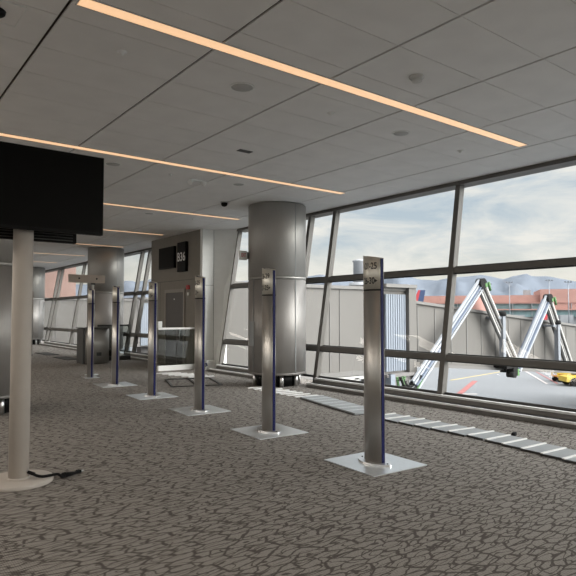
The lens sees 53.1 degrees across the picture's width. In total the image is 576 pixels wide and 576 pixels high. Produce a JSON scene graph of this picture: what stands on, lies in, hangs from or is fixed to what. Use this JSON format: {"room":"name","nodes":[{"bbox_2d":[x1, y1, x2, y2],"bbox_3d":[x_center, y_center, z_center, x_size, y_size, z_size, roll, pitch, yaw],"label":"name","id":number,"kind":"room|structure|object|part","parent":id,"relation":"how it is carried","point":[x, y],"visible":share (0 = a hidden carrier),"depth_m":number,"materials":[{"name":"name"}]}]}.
{"room":"airport boarding gate","nodes":[
{"label":"airport boarding gate","id":0,"kind":"room"},
{"bbox_2d":[151,230,199,363],"bbox_3d":[-3.175,0.364,17.814,0.814,3.980,3.250,2,-3,-38],"label":"wall","id":1,"kind":"structure","parent":0,"point":[173,279],"depth_m":17.11,"materials":[{"name":"paint"}]},
{"bbox_2d":[45,247,151,272],"bbox_3d":[-12.986,-0.969,31.530,0.340,0.120,30.300,2,-3,-38],"label":"trim","id":2,"kind":"structure","parent":1,"relation":"attached to","point":[147,249],"depth_m":26.65,"materials":[{"name":"grey metal"}]},
{"bbox_2d":[119,352,147,361],"bbox_3d":[-5.118,2.360,19.884,0.565,0.178,2.500,2,-3,-38],"label":"trim","id":3,"kind":"structure","parent":1,"relation":"attached to","point":[136,356],"depth_m":19.66,"materials":[{"name":"metal"}]},
{"bbox_2d":[135,290,148,354],"bbox_3d":[-4.642,0.460,19.956,0.761,3.900,1.898,2,-3,-38],"label":"window","id":4,"kind":"structure","parent":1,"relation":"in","point":[142,335],"depth_m":20.20,"materials":[{"name":"grey metal"}]},
{"bbox_2d":[159,243,176,272],"bbox_3d":[-3.676,-0.929,17.777,0.103,0.840,1.250,2,-3,-38],"label":"display","id":5,"kind":"object","parent":1,"relation":"attached to","point":[167,253],"visible":0.97,"depth_m":17.74,"materials":[{"name":"black plastic"}]},
{"bbox_3d":[-3.776,-0.927,17.827,0.005,0.600,0.990,2,-3,-38],"label":"screen glass","id":6,"kind":"part","parent":5,"relation":"part of","materials":[{"name":"black glass"}]},
{"bbox_2d":[164,288,184,364],"bbox_3d":[-3.456,1.187,17.415,0.078,2.300,1.320,2,-3,-38],"label":"door","id":7,"kind":"structure","parent":1,"relation":"in","point":[174,305],"depth_m":17.41,"materials":[{"name":"metal"}]},
{"bbox_3d":[-3.174,1.369,17.024,0.060,0.400,0.050,2,-3,-38],"label":"handle","id":8,"kind":"part","parent":7,"relation":"part of","materials":[{"name":"metal"}]},
{"bbox_2d":[177,241,187,271],"bbox_3d":[-3.128,-0.921,17.074,0.091,0.880,0.530,2,-3,-38],"label":"gate sign","id":9,"kind":"object","parent":1,"relation":"attached to","point":[182,247],"visible":1,"depth_m":16.98,"materials":[{"name":"black plastic"}]},
{"bbox_2d":[200,229,237,367],"bbox_3d":[-1.922,0.298,16.242,0.888,3.970,0.768,2,-3,-38],"label":"wall","id":10,"kind":"structure","parent":0,"point":[217,247],"depth_m":16.32,"materials":[{"name":"white paint"}]},
{"bbox_2d":[208,364,252,377],"bbox_3d":[-1.101,2.124,14.665,0.565,0.178,2.720,2,-3,-38],"label":"trim","id":11,"kind":"structure","parent":10,"relation":"attached to","point":[225,369],"depth_m":14.91,"materials":[{"name":"metal"}]},
{"bbox_2d":[219,216,314,367],"bbox_3d":[-0.627,0.225,14.742,0.761,3.900,3.232,2,-3,-38],"label":"window","id":12,"kind":"structure","parent":10,"relation":"in","point":[311,219],"depth_m":15.76,"materials":[{"name":"grey metal"}]},
{"bbox_2d":[237,156,575,232],"bbox_3d":[6.507,-2.112,6.210,0.340,0.120,25.750,2,-3,-38],"label":"trim","id":13,"kind":"structure","parent":10,"relation":"attached to","point":[569,161],"depth_m":10.54,"materials":[{"name":"metal"}]},
{"bbox_2d":[226,282,247,365],"bbox_3d":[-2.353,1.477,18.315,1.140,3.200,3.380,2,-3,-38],"label":"bridge","id":14,"kind":"structure","parent":0,"point":[238,324],"depth_m":16.90,"materials":[{"name":"white metal"}]},
{"bbox_2d":[0,0,575,269],"bbox_3d":[-13.042,-1.968,12.959,23.600,0.300,60.908,2,-3,-38],"label":"ceiling","id":15,"kind":"structure","parent":0,"point":[507,68],"depth_m":6.36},
{"bbox_2d":[0,0,26,26],"bbox_3d":[-2.308,-2.173,4.547,0.380,0.048,0.380,2,-3,-38],"label":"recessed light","id":16,"kind":"object","parent":15,"relation":"in","point":[11,14],"visible":1,"depth_m":4.57,"materials":[{"name":"white paint"}]},
{"bbox_2d":[33,252,82,255],"bbox_3d":[-10.940,-1.413,21.823,6.464,0.008,0.156,2,-3,-38],"label":"recessed light","id":17,"kind":"object","parent":15,"relation":"in","point":[33,252],"visible":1,"depth_m":23.21,"materials":[{"name":"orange plastic"}]},
{"bbox_2d":[76,243,119,246],"bbox_3d":[-8.478,-1.556,18.674,6.524,0.008,0.156,2,-3,-38],"label":"recessed light","id":18,"kind":"object","parent":15,"relation":"in","point":[76,243],"visible":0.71,"depth_m":20.15,"materials":[{"name":"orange plastic"}]},
{"bbox_2d":[104,162,120,165],"bbox_3d":[-2.803,-1.981,9.221,0.260,0.010,0.260,2,-3,-38],"label":"ceiling speaker","id":19,"kind":"object","parent":15,"relation":"attached to","point":[105,163],"visible":1,"depth_m":9.22,"materials":[{"name":"white paint"}]},
{"bbox_2d":[106,163,119,165],"bbox_3d":[-2.803,-1.981,9.221,0.220,0.008,0.220,2,-3,-38],"label":"grille","id":20,"kind":"object","parent":19,"relation":"attached to","point":[109,164],"depth_m":9.23,"materials":[{"name":"grey metal"}]},
{"bbox_2d":[117,50,126,55],"bbox_3d":[-1.521,-2.147,5.278,0.090,0.034,0.090,2,-3,-38],"label":"sprinkler","id":21,"kind":"object","parent":15,"relation":"attached to","point":[121,52],"visible":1,"depth_m":5.26,"materials":[{"name":"white paint"}]},
{"bbox_2d":[103,229,162,234],"bbox_3d":[-6.264,-1.695,15.586,6.264,0.008,0.156,2,-3,-38],"label":"recessed light","id":22,"kind":"object","parent":15,"relation":"in","point":[103,229],"visible":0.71,"depth_m":16.94,"materials":[{"name":"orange plastic"}]},
{"bbox_2d":[103,203,239,219],"bbox_3d":[-3.826,-1.828,12.632,6.524,0.008,0.156,2,-3,-38],"label":"recessed light","id":23,"kind":"object","parent":15,"relation":"in","point":[103,203],"visible":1,"depth_m":13.47,"materials":[{"name":"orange plastic"}]},
{"bbox_2d":[0,132,344,193],"bbox_3d":[-1.457,-1.969,9.505,6.464,0.008,0.156,2,-3,-38],"label":"recessed light","id":24,"kind":"object","parent":15,"relation":"in","point":[1,133],"visible":1,"depth_m":9.00,"materials":[{"name":"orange plastic"}]},
{"bbox_2d":[187,179,206,186],"bbox_3d":[-1.627,-1.878,10.297,0.389,0.119,0.144,2,-3,-38],"label":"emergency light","id":25,"kind":"object","parent":15,"relation":"attached to","point":[190,181],"visible":1,"depth_m":10.29,"materials":[{"name":"white paint"}]},
{"bbox_2d":[220,201,227,206],"bbox_3d":[-1.367,-1.794,12.352,0.170,0.102,0.170,2,-3,-38],"label":"security camera","id":26,"kind":"object","parent":15,"relation":"attached to","point":[223,203],"visible":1,"depth_m":12.30,"materials":[{"name":"black plastic"}]},
{"bbox_2d":[232,183,244,185],"bbox_3d":[-0.916,-1.916,10.671,0.240,0.010,0.240,2,-3,-38],"label":"ceiling speaker","id":27,"kind":"object","parent":15,"relation":"attached to","point":[234,184],"visible":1,"depth_m":10.65,"materials":[{"name":"white paint"}]},
{"bbox_2d":[229,82,254,92],"bbox_3d":[-0.487,-2.122,6.098,0.270,0.010,0.270,2,-3,-38],"label":"ceiling speaker","id":28,"kind":"object","parent":15,"relation":"attached to","point":[243,87],"visible":1,"depth_m":6.09,"materials":[{"name":"white paint"}]},
{"bbox_2d":[231,84,252,91],"bbox_3d":[-0.487,-2.122,6.098,0.230,0.008,0.230,2,-3,-38],"label":"grille","id":29,"kind":"object","parent":28,"relation":"attached to","point":[234,87],"depth_m":6.09,"materials":[{"name":"grey metal"}]},
{"bbox_2d":[237,149,252,152],"bbox_3d":[-0.638,-2.015,8.490,0.220,0.008,0.100,2,-3,-38],"label":"ceiling vent","id":30,"kind":"object","parent":15,"relation":"in","point":[239,150],"visible":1,"depth_m":8.49,"materials":[{"name":"metal"}]},
{"bbox_2d":[75,0,528,146],"bbox_3d":[0.878,-2.114,6.309,6.264,0.008,0.156,2,-3,-38],"label":"recessed light","id":31,"kind":"object","parent":15,"relation":"in","point":[94,5],"visible":1,"depth_m":5.49,"materials":[{"name":"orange plastic"}]},
{"bbox_2d":[392,130,409,135],"bbox_3d":[1.499,-2.052,7.649,0.240,0.010,0.240,2,-3,-38],"label":"ceiling speaker","id":32,"kind":"object","parent":15,"relation":"attached to","point":[400,132],"visible":1,"depth_m":7.64,"materials":[{"name":"white paint"}]},
{"bbox_2d":[393,131,407,135],"bbox_3d":[1.499,-2.052,7.649,0.200,0.008,0.200,2,-3,-38],"label":"grille","id":33,"kind":"object","parent":32,"relation":"attached to","point":[396,133],"depth_m":7.64,"materials":[{"name":"grey metal"}]},
{"bbox_2d":[409,74,423,83],"bbox_3d":[1.305,-2.107,5.835,0.150,0.063,0.150,2,-3,-38],"label":"smoke detector","id":34,"kind":"object","parent":15,"relation":"attached to","point":[415,78],"visible":1,"depth_m":5.79,"materials":[{"name":"white plastic"}]},
{"bbox_2d":[0,342,575,575],"bbox_3d":[-13.054,2.244,12.579,22.750,0.250,60.000,2,-3,-38],"label":"floor","id":35,"kind":"structure","parent":0,"point":[159,491],"depth_m":5.01,"materials":[{"name":"carpet"}]},
{"bbox_2d":[0,239,12,414],"bbox_3d":[-4.848,-0.005,9.250,1.284,3.945,1.284,2,-3,-38],"label":"column","id":36,"kind":"structure","parent":35,"relation":"on","point":[6,245],"depth_m":8.85,"materials":[{"name":"silver metal"}]},
{"bbox_2d":[31,296,32,354],"bbox_3d":[-9.916,1.321,21.730,0.520,2.420,0.500,2,-3,-38],"label":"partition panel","id":37,"kind":"object","parent":35,"relation":"on","point":[32,296],"visible":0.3,"depth_m":21.83,"materials":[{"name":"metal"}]},
{"bbox_2d":[32,267,44,344],"bbox_3d":[-13.240,0.916,29.671,1.284,3.945,1.284,2,-3,-38],"label":"column","id":38,"kind":"structure","parent":35,"relation":"on","point":[38,272],"depth_m":29.34,"materials":[{"name":"silver metal"}]},
{"bbox_2d":[37,352,58,354],"bbox_3d":[-9.357,2.551,22.358,0.480,0.020,1.600,2,-3,-38],"label":"floor mat","id":39,"kind":"object","parent":35,"relation":"on","point":[42,353],"visible":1,"depth_m":22.34,"materials":[{"name":"rubber"}]},
{"bbox_2d":[41,269,60,340],"bbox_3d":[-13.085,0.955,30.923,0.761,3.900,3.300,2,-3,-38],"label":"window","id":40,"kind":"structure","parent":35,"relation":"on","point":[59,270],"depth_m":29.67,"materials":[{"name":"grey metal"}]},
{"bbox_2d":[0,141,103,491],"bbox_3d":[-2.478,0.246,5.393,1.346,3.094,0.604,2,-3,-38],"label":"display stand","id":41,"kind":"object","parent":35,"relation":"on","point":[47,195],"visible":0.95,"depth_m":5.33,"materials":[{"name":"black plastic"}]},
{"bbox_3d":[-2.355,-0.929,5.287,1.326,0.736,0.003,2,-3,-38],"label":"screen glass","id":42,"kind":"part","parent":41,"relation":"part of","materials":[{"name":"black glass"}]},
{"bbox_2d":[27,469,83,477],"bbox_3d":[-2.171,1.744,5.448,0.545,0.113,0.126,2,-4,-44],"label":"power cable","id":43,"kind":"object","parent":35,"relation":"on","point":[64,474],"visible":1,"depth_m":5.39,"materials":[{"name":"rubber"}]},
{"bbox_3d":[-2.173,1.751,5.428,0.096,0.097,0.450,-2,-4,43],"label":"cord","id":44,"kind":"part","parent":43,"relation":"part of","materials":[{"name":"rubber"}]},
{"bbox_2d":[47,268,64,341],"bbox_3d":[-11.896,0.886,29.379,0.761,3.900,0.600,2,-3,-38],"label":"window","id":45,"kind":"structure","parent":35,"relation":"on","point":[62,269],"depth_m":29.15,"materials":[{"name":"grey metal"}]},
{"bbox_2d":[39,341,76,349],"bbox_3d":[-9.538,2.619,25.625,0.565,0.178,9.200,2,-3,-38],"label":"trim","id":46,"kind":"structure","parent":35,"relation":"on","point":[46,343],"depth_m":26.83,"materials":[{"name":"metal"}]},
{"bbox_2d":[53,356,76,359],"bbox_3d":[-7.721,2.448,20.086,0.480,0.020,1.600,2,-3,-38],"label":"floor mat","id":47,"kind":"object","parent":35,"relation":"on","point":[62,357],"visible":0.8,"depth_m":19.83,"materials":[{"name":"rubber"}]},
{"bbox_2d":[50,264,86,343],"bbox_3d":[-10.677,0.814,27.795,0.761,3.900,3.400,2,-3,-38],"label":"window","id":48,"kind":"structure","parent":35,"relation":"on","point":[84,265],"depth_m":26.57,"materials":[{"name":"grey metal"}]},
{"bbox_2d":[71,295,86,344],"bbox_3d":[-8.634,0.694,25.142,0.761,3.900,3.300,2,-3,-38],"label":"window","id":49,"kind":"structure","parent":35,"relation":"on","point":[82,296],"depth_m":26.03,"materials":[{"name":"grey metal"}]},
{"bbox_2d":[68,274,104,375],"bbox_3d":[-5.140,0.938,14.627,0.920,2.545,0.340,2,-3,-38],"label":"stand","id":50,"kind":"object","parent":35,"relation":"on","point":[76,278],"visible":0.73,"depth_m":14.64,"materials":[{"name":"metal"}]},
{"bbox_2d":[82,289,99,378],"bbox_3d":[-4.844,1.101,14.153,0.340,2.177,0.400,2,-3,-35],"label":"pylon","id":51,"kind":"object","parent":35,"relation":"on","point":[91,292],"visible":1,"depth_m":14.07,"materials":[{"name":"metal"}]},
{"bbox_3d":[-4.884,1.287,14.117,0.052,1.785,0.258,2,-3,-35],"label":"panel","id":52,"kind":"part","parent":51,"relation":"part of","materials":[{"name":"metal"}]},
{"bbox_3d":[-4.804,1.290,14.172,0.052,1.785,0.258,2,-3,-35],"label":"panel","id":53,"kind":"part","parent":51,"relation":"part of","materials":[{"name":"metal"}]},
{"bbox_2d":[76,327,109,363],"bbox_3d":[-6.153,1.809,18.184,0.854,1.125,0.810,2,-3,-38],"label":"podium","id":54,"kind":"object","parent":35,"relation":"on","point":[101,334],"visible":0.91,"depth_m":17.95,"materials":[{"name":"metal"}]},
{"bbox_3d":[-5.931,1.803,17.983,0.748,1.080,0.160,2,-3,-38],"label":"panel","id":55,"kind":"part","parent":54,"relation":"part of","materials":[{"name":"metal"}]},
{"bbox_2d":[87,247,123,355],"bbox_3d":[-6.717,0.534,21.198,1.284,3.945,1.284,2,-3,-38],"label":"column","id":56,"kind":"structure","parent":35,"relation":"on","point":[108,262],"depth_m":20.67,"materials":[{"name":"silver metal"}]},
{"bbox_2d":[97,324,130,360],"bbox_3d":[-5.827,1.825,19.299,1.130,1.195,0.100,2,-3,-38],"label":"glass barrier","id":57,"kind":"object","parent":35,"relation":"on","point":[127,357],"visible":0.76,"depth_m":19.45,"materials":[{"name":"metal"}]},
{"bbox_3d":[-5.827,1.255,19.325,1.130,0.055,0.060,2,-3,-38],"label":"handrail","id":58,"kind":"part","parent":57,"relation":"part of","materials":[{"name":"metal"}]},
{"bbox_2d":[94,286,136,387],"bbox_3d":[-3.790,1.034,12.669,0.740,2.177,0.770,2,-3,-35],"label":"pylon","id":59,"kind":"object","parent":35,"relation":"on","point":[115,382],"visible":1,"depth_m":12.57,"materials":[{"name":"metal"}]},
{"bbox_3d":[-3.830,1.211,12.634,0.052,1.767,0.258,2,-3,-35],"label":"panel","id":60,"kind":"part","parent":59,"relation":"part of","materials":[{"name":"metal"}]},
{"bbox_3d":[-3.790,2.117,12.620,0.740,0.008,0.770,2,-3,-35],"label":"plate","id":61,"kind":"part","parent":59,"relation":"part of","materials":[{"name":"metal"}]},
{"bbox_3d":[-3.750,1.214,12.689,0.052,1.767,0.258,2,-3,-35],"label":"panel","id":62,"kind":"part","parent":59,"relation":"part of","materials":[{"name":"metal"}]},
{"bbox_2d":[120,252,144,354],"bbox_3d":[-6.638,0.577,22.549,0.761,3.900,3.250,2,-3,-38],"label":"window","id":63,"kind":"structure","parent":35,"relation":"on","point":[127,343],"depth_m":21.30,"materials":[{"name":"grey metal"}]},
{"bbox_2d":[127,250,151,352],"bbox_3d":[-5.434,0.507,20.985,0.761,3.900,0.700,2,-3,-38],"label":"window","id":64,"kind":"structure","parent":35,"relation":"on","point":[138,324],"depth_m":20.73,"materials":[{"name":"grey metal"}]},
{"bbox_2d":[127,282,177,399],"bbox_3d":[-2.575,0.956,10.944,0.740,2.177,0.770,2,-3,-35],"label":"pylon","id":65,"kind":"object","parent":35,"relation":"on","point":[151,393],"visible":1,"depth_m":10.85,"materials":[{"name":"metal"}]},
{"bbox_3d":[-2.615,1.133,10.908,0.052,1.767,0.258,2,-3,-35],"label":"panel","id":66,"kind":"part","parent":65,"relation":"part of","materials":[{"name":"metal"}]},
{"bbox_3d":[-2.575,2.039,10.895,0.740,0.008,0.770,2,-3,-35],"label":"plate","id":67,"kind":"part","parent":65,"relation":"part of","materials":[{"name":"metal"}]},
{"bbox_3d":[-2.535,1.136,10.963,0.052,1.767,0.258,2,-3,-35],"label":"panel","id":68,"kind":"part","parent":65,"relation":"part of","materials":[{"name":"metal"}]},
{"bbox_2d":[157,321,194,370],"bbox_3d":[-3.103,1.598,16.002,1.140,1.350,0.100,2,-3,-38],"label":"glass barrier","id":69,"kind":"object","parent":35,"relation":"on","point":[159,323],"visible":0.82,"depth_m":15.89,"materials":[{"name":"white paint"}]},
{"bbox_3d":[-3.507,0.997,15.718,0.120,0.175,0.100,2,-3,-38],"label":"post","id":70,"kind":"part","parent":69,"relation":"part of","materials":[{"name":"white plastic"}]},
{"bbox_3d":[-3.095,1.127,16.029,1.120,0.055,0.060,2,-3,-38],"label":"handrail","id":71,"kind":"part","parent":69,"relation":"part of","materials":[{"name":"metal"}]},
{"bbox_2d":[165,377,222,386],"bbox_3d":[-2.170,2.132,13.072,1.100,0.020,1.500,1,-3,-17],"label":"frame","id":72,"kind":"object","parent":35,"relation":"on","point":[189,379],"visible":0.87,"depth_m":12.90,"materials":[{"name":"metal"}]},
{"bbox_2d":[169,276,229,415],"bbox_3d":[-1.427,0.883,9.330,0.740,2.177,0.770,2,-3,-35],"label":"pylon","id":73,"kind":"object","parent":35,"relation":"on","point":[199,408],"visible":1,"depth_m":9.24,"materials":[{"name":"metal"}]},
{"bbox_3d":[-1.467,1.061,9.295,0.052,1.767,0.258,2,-3,-35],"label":"panel","id":74,"kind":"part","parent":73,"relation":"part of","materials":[{"name":"metal"}]},
{"bbox_3d":[-1.427,1.966,9.281,0.740,0.008,0.770,2,-3,-35],"label":"plate","id":75,"kind":"part","parent":73,"relation":"part of","materials":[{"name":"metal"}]},
{"bbox_3d":[-1.388,1.063,9.349,0.052,1.767,0.258,2,-3,-35],"label":"panel","id":76,"kind":"part","parent":73,"relation":"part of","materials":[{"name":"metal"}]},
{"bbox_2d":[205,360,214,369],"bbox_3d":[-2.228,2.145,16.030,0.328,0.260,0.243,2,-3,-38],"label":"utility box","id":77,"kind":"object","parent":35,"relation":"on","point":[208,363],"visible":0.69,"depth_m":15.97,"materials":[{"name":"white paint"}]},
{"bbox_2d":[230,268,307,439],"bbox_3d":[-0.256,0.808,7.678,0.740,2.177,0.770,2,-3,-35],"label":"pylon","id":78,"kind":"object","parent":35,"relation":"on","point":[269,428],"visible":1,"depth_m":7.59,"materials":[{"name":"metal"}]},
{"bbox_3d":[-0.296,0.986,7.642,0.052,1.767,0.258,2,-3,-35],"label":"panel","id":79,"kind":"part","parent":78,"relation":"part of","materials":[{"name":"metal"}]},
{"bbox_3d":[-0.256,1.892,7.629,0.740,0.008,0.770,2,-3,-35],"label":"plate","id":80,"kind":"part","parent":78,"relation":"part of","materials":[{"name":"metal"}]},
{"bbox_3d":[-0.217,0.989,7.697,0.052,1.767,0.258,2,-3,-35],"label":"panel","id":81,"kind":"part","parent":78,"relation":"part of","materials":[{"name":"metal"}]},
{"bbox_2d":[248,201,305,386],"bbox_3d":[-0.243,0.154,12.788,1.296,3.945,1.296,2,-3,-38],"label":"column","id":82,"kind":"structure","parent":35,"relation":"on","point":[276,229],"depth_m":12.27,"materials":[{"name":"silver metal"}]},
{"bbox_2d":[239,250,248,259],"bbox_3d":[-0.925,-0.712,12.623,0.320,0.200,0.060,2,-3,-38],"label":"exit sign","id":83,"kind":"object","parent":82,"relation":"attached to","point":[243,255],"visible":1,"depth_m":12.56,"materials":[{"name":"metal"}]},
{"bbox_3d":[-0.788,0.986,12.409,0.010,0.530,0.206,2,-3,-32],"label":"perforated plate","id":84,"kind":"part","parent":82,"relation":"part of","materials":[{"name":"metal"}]},
{"bbox_2d":[279,392,302,394],"bbox_3d":[0.062,2.050,11.222,0.500,0.016,0.070,1,-3,-29],"label":"metal strip","id":85,"kind":"object","parent":35,"relation":"on","point":[292,392],"visible":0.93,"depth_m":11.18,"materials":[{"name":"metal"}]},
{"bbox_2d":[286,393,309,395],"bbox_3d":[0.199,2.042,11.036,0.500,0.016,0.070,1,-3,-28],"label":"metal strip","id":86,"kind":"object","parent":35,"relation":"on","point":[303,393],"visible":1,"depth_m":11.00,"materials":[{"name":"metal"}]},
{"bbox_2d":[301,211,339,381],"bbox_3d":[0.626,0.151,13.114,0.761,3.900,0.880,2,-3,-38],"label":"window","id":87,"kind":"structure","parent":35,"relation":"on","point":[336,214],"depth_m":12.79,"materials":[{"name":"grey metal"}]},
{"bbox_2d":[300,395,363,414],"bbox_3d":[0.838,1.974,9.776,0.486,0.038,1.917,1,-3,-25],"label":"floor vent","id":88,"kind":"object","parent":35,"relation":"on","point":[335,407],"depth_m":9.66,"materials":[{"name":"metal"}]},
{"bbox_2d":[324,256,426,476],"bbox_3d":[0.903,0.735,6.057,0.740,2.177,0.770,2,-3,-35],"label":"post","id":89,"kind":"object","parent":35,"relation":"on","point":[373,461],"visible":1,"depth_m":5.97,"materials":[{"name":"metal"}]},
{"bbox_3d":[0.864,0.913,6.022,0.052,1.767,0.258,2,-3,-35],"label":"panel","id":90,"kind":"part","parent":89,"relation":"part of","materials":[{"name":"metal"}]},
{"bbox_3d":[0.903,1.819,6.008,0.740,0.008,0.770,2,-3,-35],"label":"plate","id":91,"kind":"part","parent":89,"relation":"part of","materials":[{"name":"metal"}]},
{"bbox_3d":[0.943,0.915,6.076,0.052,1.767,0.258,2,-3,-35],"label":"panel","id":92,"kind":"part","parent":89,"relation":"part of","materials":[{"name":"metal"}]},
{"bbox_2d":[319,185,464,394],"bbox_3d":[1.903,0.077,11.455,0.761,3.900,3.310,2,-3,-38],"label":"window","id":93,"kind":"structure","parent":35,"relation":"on","point":[459,189],"depth_m":10.33,"materials":[{"name":"grey metal"}]},
{"bbox_2d":[306,378,575,428],"bbox_3d":[7.181,1.639,3.908,0.565,0.178,21.550,2,-3,-38],"label":"trim","id":94,"kind":"structure","parent":35,"relation":"on","point":[554,417],"depth_m":9.26,"materials":[{"name":"metal"}]},
{"bbox_2d":[385,413,575,463],"bbox_3d":[2.362,1.869,7.405,0.644,0.034,3.286,2,-3,-35],"label":"floor vent","id":95,"kind":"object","parent":35,"relation":"on","point":[559,453],"depth_m":7.14,"materials":[{"name":"metal"}]},
{"bbox_2d":[445,257,575,411],"bbox_3d":[3.906,-0.041,8.853,0.761,3.900,3.260,2,-3,-38],"label":"window","id":96,"kind":"structure","parent":35,"relation":"on","point":[559,365],"depth_m":9.05,"materials":[{"name":"grey metal"}]},
{"label":"outside","id":97,"kind":"structure","parent":0,"visible":0},
{"bbox_2d":[76,274,575,297],"bbox_3d":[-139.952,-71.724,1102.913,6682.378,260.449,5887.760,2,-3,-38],"label":"hills","id":98,"kind":"structure","parent":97,"point":[522,282],"depth_m":3120.08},
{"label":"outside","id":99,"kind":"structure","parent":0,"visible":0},
{"bbox_2d":[120,347,575,408],"bbox_3d":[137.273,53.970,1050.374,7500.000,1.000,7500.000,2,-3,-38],"label":"ground","id":100,"kind":"structure","parent":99,"point":[525,387],"depth_m":48.11,"materials":[{"name":"concrete"}]},
{"bbox_2d":[45,267,75,297],"bbox_3d":[-49.110,-2.119,68.365,37.900,22.500,32.800,2,-3,-38],"label":"building","id":101,"kind":"structure","parent":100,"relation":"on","point":[68,289],"depth_m":66.00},
{"bbox_2d":[41,297,148,352],"bbox_3d":[-3.838,4.637,49.054,34.080,7.260,3.700,2,-3,-38],"label":"bridge","id":102,"kind":"structure","parent":100,"relation":"on","point":[64,317],"depth_m":39.45,"materials":[{"name":"metal"}]},
{"bbox_3d":[-14.015,4.137,41.305,8.480,0.200,2.900,2,-3,-38],"label":"floor frame","id":103,"kind":"part","parent":102,"relation":"part of","materials":[{"name":"grey metal"}]},
{"bbox_2d":[140,303,147,345],"bbox_3d":[-10.261,2.664,42.389,1.210,3.100,0.085,2,-3,-38],"label":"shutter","id":104,"kind":"object","parent":102,"relation":"hanging from","point":[144,321],"depth_m":42.19,"materials":[{"name":"silver metal"}]},
{"bbox_2d":[349,259,362,285],"bbox_3d":[18.536,2.628,149.149,5.400,20.300,5.400,2,-3,-38],"label":"control tower","id":105,"kind":"structure","parent":100,"relation":"on","point":[358,263],"depth_m":148.01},
{"bbox_2d":[235,278,575,388],"bbox_3d":[10.867,3.578,29.962,34.080,7.654,3.943,2,-3,-38],"label":"bridge","id":106,"kind":"structure","parent":100,"relation":"on","point":[410,324],"depth_m":24.62,"materials":[{"name":"metal"}]},
{"bbox_3d":[0.617,3.279,22.300,8.480,0.200,2.900,2,-3,-38],"label":"floor frame","id":107,"kind":"part","parent":106,"relation":"part of","materials":[{"name":"grey metal"}]},
{"bbox_3d":[4.034,4.492,22.666,0.250,2.170,0.300,2,-3,-38],"label":"carrier post","id":108,"kind":"part","parent":106,"relation":"part of","materials":[{"name":"silver metal"}]},
{"bbox_2d":[384,294,405,371],"bbox_3d":[4.370,1.806,23.384,1.210,3.100,0.085,2,-3,-38],"label":"shutter","id":109,"kind":"object","parent":106,"relation":"hanging from","point":[394,304],"depth_m":23.32,"materials":[{"name":"silver metal"}]},
{"bbox_3d":[13.540,3.063,30.554,21.150,4.535,0.100,2,-3,-38],"label":"tunnel rail","id":110,"kind":"part","parent":106,"relation":"part of","materials":[{"name":"grey metal"}]},
{"bbox_3d":[10.169,2.508,27.290,0.220,2.350,0.220,2,-3,-38],"label":"service post","id":111,"kind":"part","parent":106,"relation":"part of","materials":[{"name":"silver metal"}]},
{"bbox_3d":[13.855,2.000,30.561,0.500,0.100,0.750,2,-3,-38],"label":"post arm","id":112,"kind":"part","parent":106,"relation":"part of"},
{"bbox_3d":[14.212,3.023,30.379,0.220,2.200,0.220,2,-3,-38],"label":"service post","id":113,"kind":"part","parent":106,"relation":"part of","materials":[{"name":"silver metal"}]},
{"bbox_2d":[416,290,424,301],"bbox_3d":[14.154,5.877,116.908,28.500,10.898,24.000,0,-3,0],"label":"aircraft","id":114,"kind":"object","parent":100,"relation":"on","point":[420,294],"visible":0.02,"depth_m":116.97,"materials":[{"name":"metal"}]},
{"bbox_2d":[458,381,476,393],"bbox_3d":[14.558,8.169,47.019,0.450,0.020,11.048,-1,-3,25],"label":"road marking","id":115,"kind":"object","parent":100,"relation":"on","point":[471,383],"depth_m":47.31,"materials":[{"name":"paint"}]},
{"bbox_2d":[452,372,497,379],"bbox_3d":[19.729,8.649,57.672,0.250,0.020,14.157,-2,-4,44],"label":"ground marking line","id":116,"kind":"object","parent":100,"relation":"on","point":[494,372],"depth_m":55.75,"materials":[{"name":"paint"}]},
{"bbox_2d":[423,289,575,323],"bbox_3d":[80.864,8.424,215.463,210.000,14.700,35.800,-1,-3,19],"label":"terminal building","id":117,"kind":"structure","parent":100,"relation":"on","point":[526,304],"depth_m":201.52,"materials":[{"name":"pink concrete"}]},
{"bbox_2d":[506,282,512,313],"bbox_3d":[68.217,6.050,177.267,1.350,16.000,1.835,2,-3,-38],"label":"light pole","id":118,"kind":"object","parent":100,"relation":"on","point":[506,282],"visible":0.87,"depth_m":177.32,"materials":[{"name":"grey metal"}]},
{"bbox_2d":[525,371,547,383],"bbox_3d":[24.186,8.625,57.126,0.220,0.020,15.368,-1,-3,14],"label":"ground marking line","id":119,"kind":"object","parent":100,"relation":"on","point":[525,371],"depth_m":54.40,"materials":[{"name":"white paint"}]},
{"bbox_2d":[547,315,573,323],"bbox_3d":[85.473,11.357,181.734,17.823,5.800,15.718,2,-3,-38],"label":"bridge","id":120,"kind":"structure","parent":100,"relation":"on","point":[563,318],"depth_m":172.03,"materials":[{"name":"white metal"}]},
{"bbox_2d":[551,372,570,381],"bbox_3d":[25.134,7.614,51.593,2.560,1.540,1.220,0,-3,0],"label":"cart","id":121,"kind":"object","parent":100,"relation":"on","point":[554,378],"visible":0.27,"depth_m":51.48,"materials":[{"name":"metal"}]},
{"bbox_2d":[558,373,575,386],"bbox_3d":[24.952,7.384,48.864,3.350,1.746,1.640,0,-3,0],"label":"tug","id":122,"kind":"object","parent":100,"relation":"on","point":[566,379],"visible":0.7,"depth_m":48.31,"materials":[{"name":"metal"}]},
{"bbox_2d":[564,281,571,322],"bbox_3d":[83.197,5.856,170.750,1.350,15.800,1.835,2,-3,-38],"label":"light pole","id":123,"kind":"object","parent":100,"relation":"on","point":[568,282],"visible":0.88,"depth_m":170.77,"materials":[{"name":"grey metal"}]}
]}

